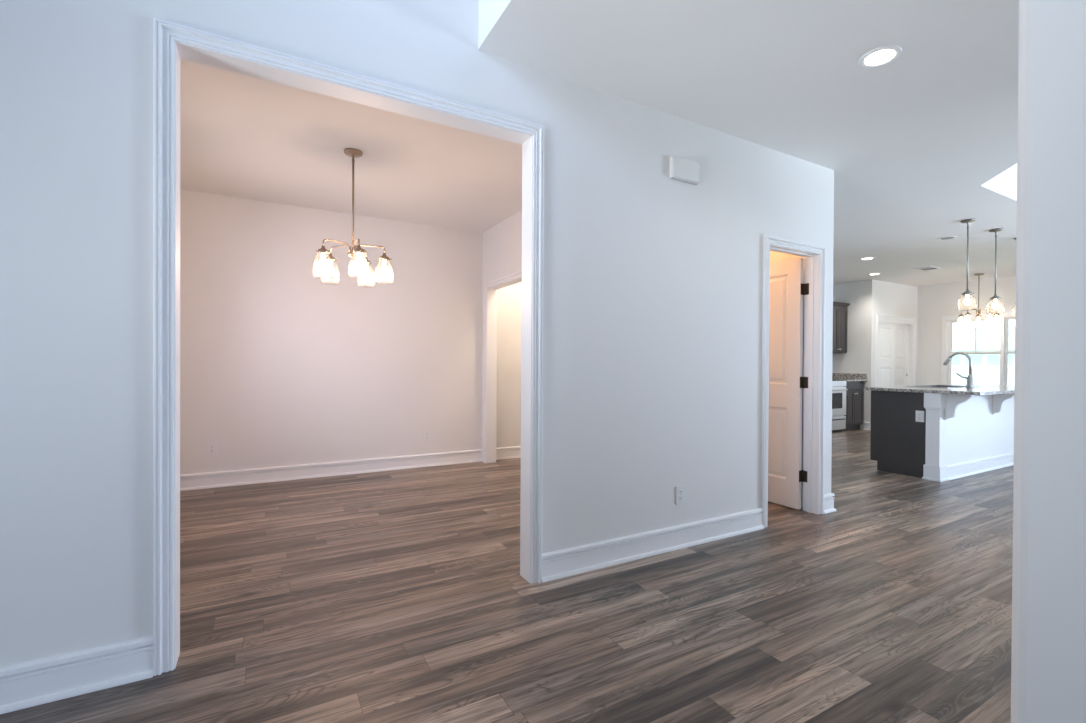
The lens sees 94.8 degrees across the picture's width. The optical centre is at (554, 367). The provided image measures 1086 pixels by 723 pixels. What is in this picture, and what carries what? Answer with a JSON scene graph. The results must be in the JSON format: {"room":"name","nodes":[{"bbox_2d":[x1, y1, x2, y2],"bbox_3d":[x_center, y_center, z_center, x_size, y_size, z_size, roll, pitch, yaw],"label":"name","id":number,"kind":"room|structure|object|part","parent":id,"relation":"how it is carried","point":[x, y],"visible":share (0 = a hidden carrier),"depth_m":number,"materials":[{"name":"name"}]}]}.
{"room":"entrance hallway","nodes":[
{"label":"entrance hallway","id":0,"kind":"room"},
{"bbox_2d":[180,189,521,474],"bbox_3d":[-1.955,-0.248,5.442,4.250,2.743,0.100,0,0,-30],"label":"wall","id":1,"kind":"structure","parent":0,"point":[281,365],"depth_m":5.15,"materials":[{"name":"paint"}]},
{"bbox_2d":[207,442,216,454],"bbox_3d":[-3.205,0.758,4.668,0.074,0.118,0.008,0,0,-30],"label":"electrical outlet","id":2,"kind":"object","parent":1,"relation":"attached to","point":[211,446],"visible":1,"depth_m":4.67,"materials":[{"name":"plastic"}]},
{"bbox_2d":[180,449,481,490],"bbox_3d":[-2.322,1.052,5.169,3.344,0.144,0.028,0,0,-30],"label":"baseboard","id":3,"kind":"structure","parent":1,"relation":"attached to","point":[206,480],"depth_m":5.12,"materials":[{"name":"paint"}]},
{"bbox_2d":[424,430,429,440],"bbox_3d":[-1.452,0.770,5.679,0.074,0.118,0.008,0,0,-30],"label":"electrical outlet","id":4,"kind":"object","parent":1,"relation":"attached to","point":[426,432],"visible":1,"depth_m":5.67,"materials":[{"name":"plastic"}]},
{"bbox_2d":[496,446,520,459],"bbox_3d":[-0.498,1.055,6.221,0.643,0.144,0.028,0,0,-30],"label":"baseboard","id":5,"kind":"structure","parent":1,"relation":"attached to","point":[514,451],"depth_m":6.18,"materials":[{"name":"paint"}]},
{"bbox_2d":[0,0,833,666],"bbox_3d":[-0.532,-1.549,2.478,6.349,5.400,0.113,0,0,-30],"label":"wall","id":6,"kind":"structure","parent":0,"point":[653,281],"depth_m":2.22,"materials":[{"name":"paint"}]},
{"bbox_2d":[0,636,152,713],"bbox_3d":[-2.380,1.076,1.357,2.035,0.144,0.028,0,0,-30],"label":"baseboard","id":7,"kind":"structure","parent":6,"relation":"attached to","point":[24,685],"depth_m":1.75,"materials":[{"name":"paint"}]},
{"bbox_2d":[153,17,543,675],"bbox_3d":[-0.814,-0.072,2.330,1.648,2.446,0.159,0,0,-30],"label":"trim","id":8,"kind":"structure","parent":6,"relation":"attached to","point":[172,42],"depth_m":1.96,"materials":[{"name":"paint"}]},
{"bbox_2d":[542,508,763,581],"bbox_3d":[0.712,1.082,3.140,1.808,0.144,0.028,0,0,-30],"label":"baseboard","id":9,"kind":"structure","parent":6,"relation":"attached to","point":[567,562],"depth_m":3.04,"materials":[{"name":"paint"}]},
{"bbox_2d":[676,485,684,504],"bbox_3d":[0.807,0.816,3.203,0.074,0.118,0.008,0,0,-30],"label":"electrical outlet","id":10,"kind":"object","parent":6,"relation":"attached to","point":[680,490],"visible":1,"depth_m":3.20,"materials":[{"name":"plastic"}]},
{"bbox_2d":[670,157,698,184],"bbox_3d":[0.834,-1.253,3.182,0.236,0.130,0.038,0,0,-30],"label":"door chime","id":11,"kind":"object","parent":6,"relation":"attached to","point":[684,170],"visible":1,"depth_m":3.16,"materials":[{"name":"plastic"}]},
{"bbox_3d":[0.828,-1.252,3.192,0.224,0.128,0.014,0,0,-30],"label":"plate","id":12,"kind":"part","parent":11,"relation":"part of","materials":[{"name":"white plastic"}]},
{"bbox_2d":[761,234,825,527],"bbox_3d":[1.781,0.101,3.828,0.729,2.109,0.159,0,0,-30],"label":"trim","id":13,"kind":"structure","parent":6,"relation":"attached to","point":[814,255],"depth_m":3.93,"materials":[{"name":"paint"}]},
{"bbox_2d":[824,493,835,513],"bbox_3d":[1.358,1.070,5.446,0.157,0.144,3.379,0,0,-30],"label":"baseboard","id":14,"kind":"structure","parent":6,"relation":"attached to","point":[828,499],"depth_m":3.99,"materials":[{"name":"paint"}]},
{"bbox_2d":[478,0,510,48],"bbox_3d":[1.018,-2.898,0.194,0.120,2.655,5.369,0,0,-30],"label":"wall","id":15,"kind":"structure","parent":0,"point":[489,11],"depth_m":2.39,"materials":[{"name":"paint"}]},
{"bbox_2d":[482,210,521,460],"bbox_3d":[-0.035,-0.232,4.667,0.113,2.743,3.161,0,0,-30],"label":"wall","id":16,"kind":"structure","parent":0,"point":[502,243],"depth_m":5.52,"materials":[{"name":"paint"}]},
{"bbox_2d":[483,271,521,462],"bbox_3d":[-0.502,0.075,5.476,0.159,2.114,1.115,0,0,-30],"label":"trim","id":17,"kind":"structure","parent":16,"relation":"attached to","point":[490,289],"depth_m":5.90,"materials":[{"name":"paint"}]},
{"bbox_2d":[0,429,1013,722],"bbox_3d":[3.362,1.220,2.943,13.810,0.100,9.960,0,0,-30],"label":"floor","id":18,"kind":"structure","parent":0,"point":[402,595],"depth_m":2.36,"materials":[{"name":"wood"}]},
{"bbox_2d":[832,380,847,432],"bbox_3d":[4.675,0.608,8.880,0.763,1.059,0.696,0,0,-30],"label":"range","id":19,"kind":"object","parent":18,"relation":"on","point":[839,389],"visible":0.32,"depth_m":8.71,"materials":[{"name":"silver metal"}]},
{"bbox_3d":[4.809,0.969,8.646,0.751,0.225,0.030,0,0,-30],"label":"storage drawer","id":20,"kind":"part","parent":19,"relation":"part of","materials":[{"name":"silver metal"}]},
{"bbox_3d":[4.812,0.591,8.642,0.751,0.500,0.034,0,0,-30],"label":"oven door","id":21,"kind":"part","parent":19,"relation":"part of","materials":[{"name":"silver metal"}]},
{"bbox_3d":[4.813,0.283,8.641,0.759,0.095,0.034,0,0,-30],"label":"control panel","id":22,"kind":"part","parent":19,"relation":"part of","materials":[{"name":"silver metal"}]},
{"bbox_2d":[842,381,863,430],"bbox_3d":[5.259,0.693,9.260,0.605,0.894,0.659,0,0,-30],"label":"base cabinet","id":23,"kind":"object","parent":18,"relation":"on","point":[854,415],"visible":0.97,"depth_m":9.01,"materials":[{"name":"grey wood"}]},
{"bbox_2d":[832,373,866,380],"bbox_3d":[5.276,0.177,9.263,0.643,0.134,0.664,0,0,-30],"label":"countertop","id":24,"kind":"structure","parent":23,"relation":"on","point":[835,376],"depth_m":9.33,"materials":[{"name":"stone"}]},
{"bbox_3d":[5.274,0.717,8.936,0.284,0.580,0.020,0,0,-30],"label":"door","id":25,"kind":"part","parent":23,"relation":"part of","materials":[{"name":"grey wood"}]},
{"bbox_3d":[5.405,0.335,9.008,0.581,0.123,0.020,0,0,-30],"label":"drawer","id":26,"kind":"part","parent":23,"relation":"part of","materials":[{"name":"grey wood"}]},
{"bbox_3d":[5.531,0.717,9.084,0.284,0.580,0.020,0,0,-30],"label":"door","id":27,"kind":"part","parent":23,"relation":"part of","materials":[{"name":"grey wood"}]},
{"bbox_2d":[870,390,1013,481],"bbox_3d":[4.881,0.711,5.896,2.550,0.896,0.912,0,0,-30],"label":"kitchen island","id":28,"kind":"object","parent":18,"relation":"on","point":[959,435],"visible":0.69,"depth_m":5.41,"materials":[{"name":"paint"}]},
{"bbox_2d":[915,410,923,421],"bbox_3d":[3.836,0.513,5.247,0.008,0.118,0.080,0,0,-30],"label":"electrical outlet","id":29,"kind":"object","parent":28,"relation":"attached to","point":[919,414],"visible":1,"depth_m":5.25,"materials":[{"name":"plastic"}]},
{"bbox_3d":[3.938,0.711,5.160,0.180,0.896,0.166,0,0,-30],"label":"corner post","id":30,"kind":"part","parent":28,"relation":"part of","materials":[{"name":"paint"}]},
{"bbox_2d":[866,384,1014,394],"bbox_3d":[4.925,0.247,5.872,2.600,0.031,1.050,0,0,-30],"label":"island countertop","id":31,"kind":"structure","parent":28,"relation":"on","point":[983,389],"depth_m":5.32,"materials":[{"name":"stone"}]},
{"bbox_2d":[905,385,978,387],"bbox_3d":[4.642,0.323,5.982,0.808,0.199,0.428,0,0,-30],"label":"sink","id":32,"kind":"object","parent":31,"relation":"in","point":[932,386],"visible":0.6,"depth_m":6.16,"materials":[{"name":"silver metal"}]},
{"bbox_2d":[943,352,974,387],"bbox_3d":[4.676,0.025,5.782,0.287,0.411,0.075,1,0,38],"label":"kitchen faucet","id":33,"kind":"object","parent":31,"relation":"on","point":[970,380],"visible":1,"depth_m":5.72,"materials":[{"name":"silver metal"}]},
{"bbox_3d":[4.689,-0.035,5.776,0.211,0.291,0.027,1,0,40],"label":"spout","id":34,"kind":"part","parent":33,"relation":"part of","materials":[{"name":"silver metal"}]},
{"bbox_3d":[5.036,0.713,5.788,2.390,0.896,0.105,0,0,-30],"label":"panel","id":35,"kind":"part","parent":28,"relation":"part of","materials":[{"name":"paint"}]},
{"bbox_3d":[5.071,1.089,5.736,2.380,0.144,0.028,0,0,-30],"label":"baseboard","id":36,"kind":"part","parent":28,"relation":"part of","materials":[{"name":"paint"}]},
{"bbox_2d":[180,0,1018,286],"bbox_3d":[3.943,-1.875,3.248,12.270,0.607,9.720,0,0,-30],"label":"ceiling","id":37,"kind":"structure","parent":0,"point":[917,145],"depth_m":3.20,"materials":[{"name":"paint"}]},
{"bbox_2d":[313,148,393,286],"bbox_3d":[-1.490,-1.120,3.703,0.558,0.968,0.542,0,0,-30],"label":"chandelier","id":38,"kind":"object","parent":37,"relation":"hanging from","point":[356,251],"visible":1,"depth_m":3.71,"materials":[{"name":"white glass"}]},
{"bbox_3d":[-1.646,-0.762,3.550,0.058,0.113,0.058,0,0,-30],"label":"bulb","id":39,"kind":"part","parent":38,"relation":"part of","materials":[{"name":"white glass"}]},
{"bbox_3d":[-1.709,-0.764,3.804,0.058,0.113,0.058,0,0,-30],"label":"bulb","id":40,"kind":"part","parent":38,"relation":"part of","materials":[{"name":"white glass"}]},
{"bbox_3d":[-1.583,-0.879,3.624,0.011,0.081,0.205,1,0,40],"label":"arm","id":41,"kind":"part","parent":38,"relation":"part of","materials":[{"name":"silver metal"}]},
{"bbox_3d":[-1.618,-0.881,3.766,0.205,0.080,0.011,0,0,22],"label":"arm","id":42,"kind":"part","parent":38,"relation":"part of","materials":[{"name":"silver metal"}]},
{"bbox_3d":[-1.501,-1.220,3.717,0.022,0.721,0.021,0,0,-30],"label":"stem","id":43,"kind":"part","parent":38,"relation":"part of","materials":[{"name":"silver metal"}]},
{"bbox_3d":[-1.386,-0.761,3.532,0.058,0.113,0.058,0,0,-30],"label":"bulb","id":44,"kind":"part","parent":38,"relation":"part of","materials":[{"name":"white glass"}]},
{"bbox_3d":[-1.488,-0.764,3.942,0.058,0.113,0.058,0,0,-30],"label":"bulb","id":45,"kind":"part","parent":38,"relation":"part of","materials":[{"name":"white glass"}]},
{"bbox_3d":[-1.381,-0.879,3.750,0.205,0.081,0.011,0,0,-14],"label":"arm","id":46,"kind":"part","parent":38,"relation":"part of","materials":[{"name":"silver metal"}]},
{"bbox_3d":[-1.288,-0.762,3.774,0.058,0.113,0.058,0,0,-30],"label":"bulb","id":47,"kind":"part","parent":38,"relation":"part of","materials":[{"name":"white glass"}]},
{"bbox_2d":[860,257,874,259],"bbox_3d":[4.573,-1.591,7.301,0.190,0.006,0.190,0,0,-30],"label":"recessed light","id":48,"kind":"object","parent":37,"relation":"in","point":[866,258],"visible":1,"depth_m":7.28,"materials":[{"name":"paint"}]},
{"bbox_2d":[858,45,902,68],"bbox_3d":[1.654,-1.577,2.541,0.190,0.006,0.190,0,0,-30],"label":"recessed light","id":49,"kind":"object","parent":37,"relation":"in","point":[884,55],"visible":1,"depth_m":2.53,"materials":[{"name":"paint"}]},
{"bbox_2d":[913,266,940,270],"bbox_3d":[5.951,-1.585,7.982,0.340,0.012,0.240,0,0,-30],"label":"ceiling vent","id":50,"kind":"object","parent":37,"relation":"in","point":[925,268],"visible":1,"depth_m":7.97,"materials":[{"name":"metal"}]},
{"bbox_2d":[937,236,956,239],"bbox_3d":[4.801,-1.582,6.112,0.190,0.006,0.190,0,0,-30],"label":"recessed light","id":51,"kind":"object","parent":37,"relation":"in","point":[947,237],"visible":1,"depth_m":6.12,"materials":[{"name":"paint"}]},
{"bbox_2d":[957,219,976,310],"bbox_3d":[4.442,-1.101,5.373,0.166,0.961,0.166,0,0,-30],"label":"pendant light","id":52,"kind":"object","parent":37,"relation":"hanging from","point":[967,301],"visible":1,"depth_m":5.37,"materials":[{"name":"white glass"}]},
{"bbox_3d":[4.439,-0.734,5.375,0.064,0.122,0.064,0,0,-30],"label":"bulb","id":53,"kind":"part","parent":52,"relation":"part of","materials":[{"name":"white glass"}]},
{"bbox_3d":[4.442,-1.194,5.372,0.019,0.738,0.019,0,0,-30],"label":"stem","id":54,"kind":"part","parent":52,"relation":"part of","materials":[{"name":"grey metal"}]},
{"bbox_2d":[956,273,1001,326],"bbox_3d":[7.184,-1.147,8.492,0.592,0.880,0.575,0,0,-30],"label":"chandelier","id":55,"kind":"object","parent":37,"relation":"hanging from","point":[978,313],"visible":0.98,"depth_m":8.45,"materials":[{"name":"white glass"}]},
{"bbox_3d":[7.197,-1.246,8.475,0.022,0.633,0.021,0,0,-30],"label":"stem","id":56,"kind":"part","parent":55,"relation":"part of","materials":[{"name":"silver metal"}]},
{"bbox_2d":[986,228,1004,313],"bbox_3d":[5.057,-1.100,5.728,0.166,0.961,0.166,0,0,-30],"label":"pendant light","id":57,"kind":"object","parent":37,"relation":"hanging from","point":[995,305],"visible":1,"depth_m":5.72,"materials":[{"name":"white glass"}]},
{"bbox_3d":[5.055,-0.733,5.730,0.064,0.122,0.064,0,0,-30],"label":"bulb","id":58,"kind":"part","parent":57,"relation":"part of","materials":[{"name":"white glass"}]},
{"bbox_3d":[5.057,-1.193,5.727,0.019,0.738,0.019,0,0,-30],"label":"stem","id":59,"kind":"part","parent":57,"relation":"part of","materials":[{"name":"grey metal"}]},
{"bbox_2d":[770,251,803,506],"bbox_3d":[1.324,-0.230,5.495,0.115,2.743,3.238,0,0,-30],"label":"wall","id":60,"kind":"structure","parent":0,"point":[775,257],"depth_m":4.16,"materials":[{"name":"paint"}]},
{"bbox_2d":[768,258,808,509],"bbox_3d":[1.844,0.130,4.259,0.163,2.022,0.639,0,0,-30],"label":"door","id":61,"kind":"structure","parent":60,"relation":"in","point":[786,474],"depth_m":4.12,"materials":[{"name":"paint"}]},
{"bbox_2d":[832,280,865,429],"bbox_3d":[5.588,-0.232,9.467,0.100,2.743,0.617,0,0,-30],"label":"wall","id":62,"kind":"structure","parent":0,"point":[853,360],"depth_m":9.35,"materials":[{"name":"paint"}]},
{"bbox_2d":[864,280,917,421],"bbox_3d":[6.442,-0.227,9.538,1.650,2.743,0.113,0,0,-30],"label":"wall","id":63,"kind":"structure","parent":0,"point":[882,297],"depth_m":9.18,"materials":[{"name":"paint"}]},
{"bbox_2d":[864,422,870,430],"bbox_3d":[6.430,1.072,9.526,1.678,0.144,0.138,0,0,-30],"label":"baseboard","id":64,"kind":"structure","parent":63,"relation":"attached to","point":[867,425],"depth_m":9.12,"materials":[{"name":"paint"}]},
{"bbox_2d":[878,322,895,386],"bbox_3d":[6.211,0.132,9.389,0.648,2.000,0.032,0,0,-30],"label":"door","id":65,"kind":"structure","parent":63,"relation":"in","point":[886,364],"depth_m":9.39,"materials":[{"name":"paint"}]},
{"bbox_2d":[875,314,915,386],"bbox_3d":[6.463,0.083,9.540,1.406,2.123,0.136,0,0,-30],"label":"trim","id":66,"kind":"structure","parent":63,"relation":"attached to","point":[911,321],"depth_m":9.80,"materials":[{"name":"paint"}]},
{"bbox_2d":[895,323,908,385],"bbox_3d":[6.699,0.133,9.720,0.648,2.000,0.035,0,0,-30],"label":"door","id":67,"kind":"structure","parent":63,"relation":"in","point":[902,330],"depth_m":9.75,"materials":[{"name":"paint"}]},
{"bbox_2d":[917,276,1015,385],"bbox_3d":[9.289,-0.191,6.348,0.185,2.743,9.720,0,0,-30],"label":"wall","id":68,"kind":"structure","parent":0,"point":[935,302],"depth_m":9.49,"materials":[{"name":"paint"}]},
{"bbox_2d":[947,317,999,384],"bbox_3d":[7.700,-0.256,9.149,0.140,1.270,0.818,0,0,-30],"label":"window","id":69,"kind":"structure","parent":68,"relation":"attached to","point":[949,322],"depth_m":9.46,"materials":[{"name":"plastic"}]},
{"bbox_3d":[7.699,0.034,9.151,0.022,0.650,0.782,0,0,-30],"label":"sash","id":70,"kind":"part","parent":69,"relation":"part of","materials":[{"name":"glass"}]},
{"bbox_3d":[7.724,-0.561,9.160,0.022,0.620,0.782,0,0,-30],"label":"sash","id":71,"kind":"part","parent":69,"relation":"part of","materials":[{"name":"glass"}]},
{"bbox_2d":[1004,316,1014,384],"bbox_3d":[8.113,-0.249,8.432,0.140,1.270,0.817,0,0,-30],"label":"window","id":72,"kind":"structure","parent":68,"relation":"attached to","point":[1006,319],"depth_m":8.76,"materials":[{"name":"plastic"}]},
{"bbox_3d":[8.112,0.041,8.434,0.022,0.650,0.781,0,0,-30],"label":"sash","id":73,"kind":"part","parent":72,"relation":"part of","materials":[{"name":"plastic"}]},
{"bbox_3d":[8.137,-0.554,8.443,0.022,0.620,0.781,0,0,-30],"label":"sash","id":74,"kind":"part","parent":72,"relation":"part of","materials":[{"name":"plastic"}]},
{"bbox_2d":[1011,0,1085,722],"bbox_3d":[3.142,-0.182,-0.330,3.286,2.743,4.292,0,0,-30],"label":"wall","id":75,"kind":"structure","parent":0,"point":[1048,649],"depth_m":0.67,"materials":[{"name":"paint"}]},
{"bbox_3d":[2.953,-0.239,8.361,5.571,2.743,0.100,0,0,-30],"label":"wall","id":76,"kind":"structure","parent":0,"visible":0},
{"bbox_2d":[832,302,850,352],"bbox_3d":[5.183,-0.739,9.376,0.665,0.935,0.360,0,0,-30],"label":"upper cabinet","id":77,"kind":"object","parent":76,"relation":"attached to","point":[840,310],"visible":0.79,"depth_m":9.27,"materials":[{"name":"grey wood"}]},
{"bbox_3d":[5.128,-0.703,9.184,0.278,0.835,0.020,0,0,-30],"label":"door","id":78,"kind":"part","parent":77,"relation":"part of","materials":[{"name":"grey wood"}]},
{"bbox_3d":[5.184,-1.172,9.375,0.665,0.070,0.353,0,0,-30],"label":"crown moulding","id":79,"kind":"part","parent":77,"relation":"part of","materials":[{"name":"grey wood"}]},
{"bbox_3d":[5.376,-0.703,9.327,0.278,0.835,0.020,0,0,-30],"label":"door","id":80,"kind":"part","parent":77,"relation":"part of","materials":[{"name":"grey wood"}]},
{"label":"outside","id":81,"kind":"structure","parent":0,"visible":0},
{"label":"ground","id":82,"kind":"structure","parent":81,"visible":0},
{"bbox_2d":[951,326,1014,384],"bbox_3d":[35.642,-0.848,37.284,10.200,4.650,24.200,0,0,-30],"label":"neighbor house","id":83,"kind":"structure","parent":82,"relation":"on","point":[985,367],"depth_m":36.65,"materials":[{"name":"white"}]},
{"bbox_3d":[30.037,-0.558,37.864,0.020,0.700,1.200,0,0,-30],"label":"pane","id":84,"kind":"part","parent":83,"relation":"part of","materials":[{"name":"clear glass"}]},
{"bbox_3d":[30.737,-0.546,36.651,0.020,0.700,1.000,0,0,-30],"label":"pane","id":85,"kind":"part","parent":83,"relation":"part of","materials":[{"name":"clear glass"}]},
{"bbox_3d":[31.486,-0.533,35.352,0.020,0.700,1.400,0,0,-30],"label":"pane","id":86,"kind":"part","parent":83,"relation":"part of","materials":[{"name":"clear glass"}]}
]}

